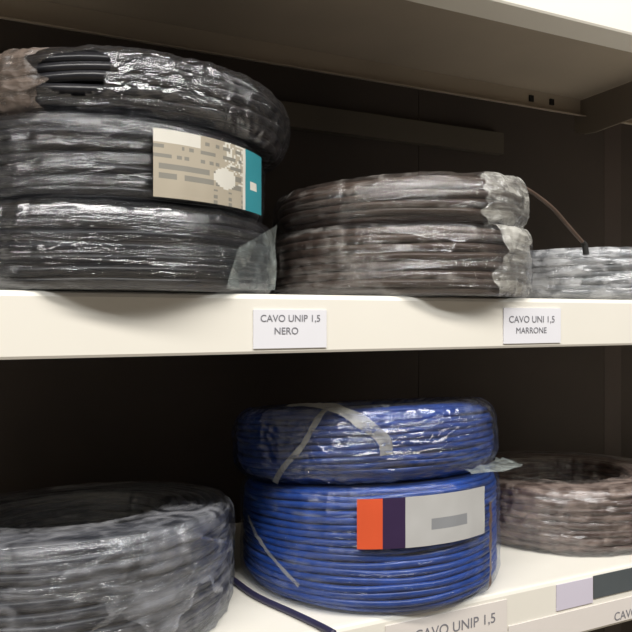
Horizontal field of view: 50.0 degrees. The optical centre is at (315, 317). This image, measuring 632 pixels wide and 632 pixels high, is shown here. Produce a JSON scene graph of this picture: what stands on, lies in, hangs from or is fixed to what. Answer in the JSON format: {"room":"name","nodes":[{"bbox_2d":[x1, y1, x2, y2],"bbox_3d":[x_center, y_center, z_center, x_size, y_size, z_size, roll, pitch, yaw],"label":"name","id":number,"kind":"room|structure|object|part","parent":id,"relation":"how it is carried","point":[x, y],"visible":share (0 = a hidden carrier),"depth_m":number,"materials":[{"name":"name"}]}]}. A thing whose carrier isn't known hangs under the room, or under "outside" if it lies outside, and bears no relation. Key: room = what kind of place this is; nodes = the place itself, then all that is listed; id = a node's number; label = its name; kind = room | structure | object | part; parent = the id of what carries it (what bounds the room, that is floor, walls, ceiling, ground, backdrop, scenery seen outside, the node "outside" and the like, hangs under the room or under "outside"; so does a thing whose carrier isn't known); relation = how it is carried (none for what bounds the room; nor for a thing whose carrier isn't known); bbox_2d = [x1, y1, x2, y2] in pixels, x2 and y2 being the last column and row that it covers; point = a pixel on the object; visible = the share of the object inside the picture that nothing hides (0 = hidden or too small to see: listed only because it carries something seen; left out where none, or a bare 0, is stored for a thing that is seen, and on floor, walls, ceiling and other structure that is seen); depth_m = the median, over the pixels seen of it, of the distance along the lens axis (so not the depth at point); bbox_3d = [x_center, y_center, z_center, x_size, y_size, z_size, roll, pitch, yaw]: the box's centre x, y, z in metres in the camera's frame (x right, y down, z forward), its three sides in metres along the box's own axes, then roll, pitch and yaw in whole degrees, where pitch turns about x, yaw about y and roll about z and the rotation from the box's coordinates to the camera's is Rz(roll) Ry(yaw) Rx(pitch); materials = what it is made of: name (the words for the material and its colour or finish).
{"room":"electrical supply storeroom","nodes":[
{"label":"electrical supply storeroom","id":0,"kind":"room"},
{"bbox_2d":[0,19,631,631],"bbox_3d":[0.282,-0.050,1.057,2.098,1.600,0.010,0,0,-25],"label":"wall","id":1,"kind":"structure","parent":0,"point":[64,421],"depth_m":0.93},
{"bbox_2d":[2,62,503,155],"bbox_3d":[-0.372,-0.268,0.741,1.450,0.032,0.012,0,0,-25],"label":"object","id":2,"kind":"structure","parent":1,"relation":"attached to","point":[303,117],"depth_m":0.96,"materials":[{"name":"black"}]},
{"bbox_2d":[0,0,631,133],"bbox_3d":[0.173,-0.312,0.816,2.500,0.060,0.334,0,0,-25],"label":"metal shelf","id":3,"kind":"object","parent":1,"relation":"attached to","point":[570,57],"visible":1,"depth_m":0.81,"materials":[{"name":"metal"}]},
{"bbox_2d":[0,44,631,359],"bbox_3d":[0.182,-0.085,0.795,2.500,0.225,0.379,0,0,-25],"label":"metal shelf","id":4,"kind":"object","parent":1,"relation":"attached to","point":[34,324],"depth_m":0.52,"materials":[{"name":"beige metal"}]},
{"bbox_3d":[-0.178,-0.113,0.596,0.266,0.062,0.271,0,0,-25],"label":"cable coil","id":5,"kind":"part","parent":4,"relation":"part of","materials":[{"name":"black plastic"}]},
{"bbox_3d":[-0.179,-0.051,0.597,0.284,0.062,0.284,0,0,-11],"label":"cable coil","id":6,"kind":"part","parent":4,"relation":"part of","materials":[{"name":"black plastic"}]},
{"bbox_3d":[-0.170,-0.171,0.619,0.291,0.053,0.290,0,0,-25],"label":"cable coil","id":7,"kind":"part","parent":4,"relation":"part of","materials":[{"name":"black plastic"}]},
{"bbox_2d":[253,310,326,348],"bbox_3d":[-0.020,0.009,0.541,0.063,0.030,0.001,0,0,-25],"label":"label","id":8,"kind":"object","parent":4,"relation":"attached to","point":[271,328],"visible":1,"depth_m":0.54,"materials":[{"name":"white paper"}]},
{"bbox_3d":[0.086,-0.052,0.715,0.272,0.066,0.273,0,0,-25],"label":"cable coil","id":9,"kind":"part","parent":4,"relation":"part of","materials":[{"name":"brown plastic"}]},
{"bbox_3d":[0.092,-0.103,0.714,0.265,0.074,0.280,0,0,-43],"label":"cable coil","id":10,"kind":"part","parent":4,"relation":"part of","materials":[{"name":"brown plastic"}]},
{"bbox_2d":[503,308,560,343],"bbox_3d":[0.207,0.007,0.646,0.070,0.034,0.001,0,0,-25],"label":"label","id":11,"kind":"object","parent":4,"relation":"attached to","point":[520,325],"visible":1,"depth_m":0.65,"materials":[{"name":"white paper"}]},
{"bbox_3d":[0.336,-0.048,0.856,0.269,0.057,0.269,0,0,-12],"label":"cable coil","id":12,"kind":"part","parent":4,"relation":"part of","materials":[{"name":"grey plastic"}]},
{"bbox_2d":[0,451,631,631],"bbox_3d":[0.173,0.235,0.815,2.500,0.177,0.337,0,0,-25],"label":"metal shelf","id":13,"kind":"object","parent":1,"relation":"attached to","point":[528,580],"depth_m":0.61,"materials":[{"name":"beige metal"}]},
{"bbox_3d":[-0.222,0.212,0.620,0.294,0.104,0.295,0,0,-4],"label":"cable coil","id":14,"kind":"part","parent":13,"relation":"part of","materials":[{"name":"grey plastic"}]},
{"bbox_3d":[0.051,0.205,0.724,0.287,0.117,0.276,0,0,-25],"label":"cable coil","id":15,"kind":"part","parent":13,"relation":"part of","materials":[{"name":"blue plastic"}]},
{"bbox_2d":[385,599,506,631],"bbox_3d":[0.122,0.293,0.625,0.135,0.045,0.001,0,0,-25],"label":"label","id":16,"kind":"object","parent":13,"relation":"attached to","point":[488,617],"visible":1,"depth_m":0.63,"materials":[{"name":"paper"}]},
{"bbox_3d":[0.312,0.226,0.883,0.287,0.075,0.287,0,0,-3],"label":"cable coil","id":17,"kind":"part","parent":13,"relation":"part of","materials":[{"name":"brown plastic"}]},
{"bbox_2d":[508,596,631,631],"bbox_3d":[0.295,0.309,0.705,0.240,0.024,0.001,0,0,-25],"label":"label","id":18,"kind":"object","parent":13,"relation":"attached to","point":[595,616],"visible":1,"depth_m":0.69,"materials":[{"name":"paper"}]},
{"bbox_2d":[556,577,592,610],"bbox_3d":[0.264,0.281,0.691,0.049,0.026,0.001,0,0,-25],"label":"label","id":19,"kind":"object","parent":13,"relation":"attached to","point":[579,592],"visible":1,"depth_m":0.69,"materials":[{"name":"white paper"}]},
{"bbox_2d":[593,568,631,598],"bbox_3d":[0.360,0.279,0.735,0.160,0.024,0.001,0,0,-25],"label":"label","id":20,"kind":"object","parent":13,"relation":"attached to","point":[619,581],"visible":1,"depth_m":0.71,"materials":[{"name":"paper"}]},
{"bbox_2d":[231,397,521,484],"bbox_3d":[0.051,0.127,0.737,0.285,0.097,0.285,0,0,-19],"label":"cable coil","id":21,"kind":"object","parent":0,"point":[351,442],"visible":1,"depth_m":0.62,"materials":[{"name":"blue plastic"}]},
{"bbox_3d":[0.790,0.775,-0.515,7.000,0.050,3.800,0,0,-25],"label":"floor","id":22,"kind":"structure","parent":0,"visible":0},
{"bbox_2d":[604,123,620,631],"bbox_3d":[0.503,-0.050,1.161,0.040,1.600,0.012,0,0,-25],"label":"upright post","id":23,"kind":"object","parent":22,"relation":"on","point":[612,135],"visible":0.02,"depth_m":1.16,"materials":[{"name":"black metal"}]}
]}

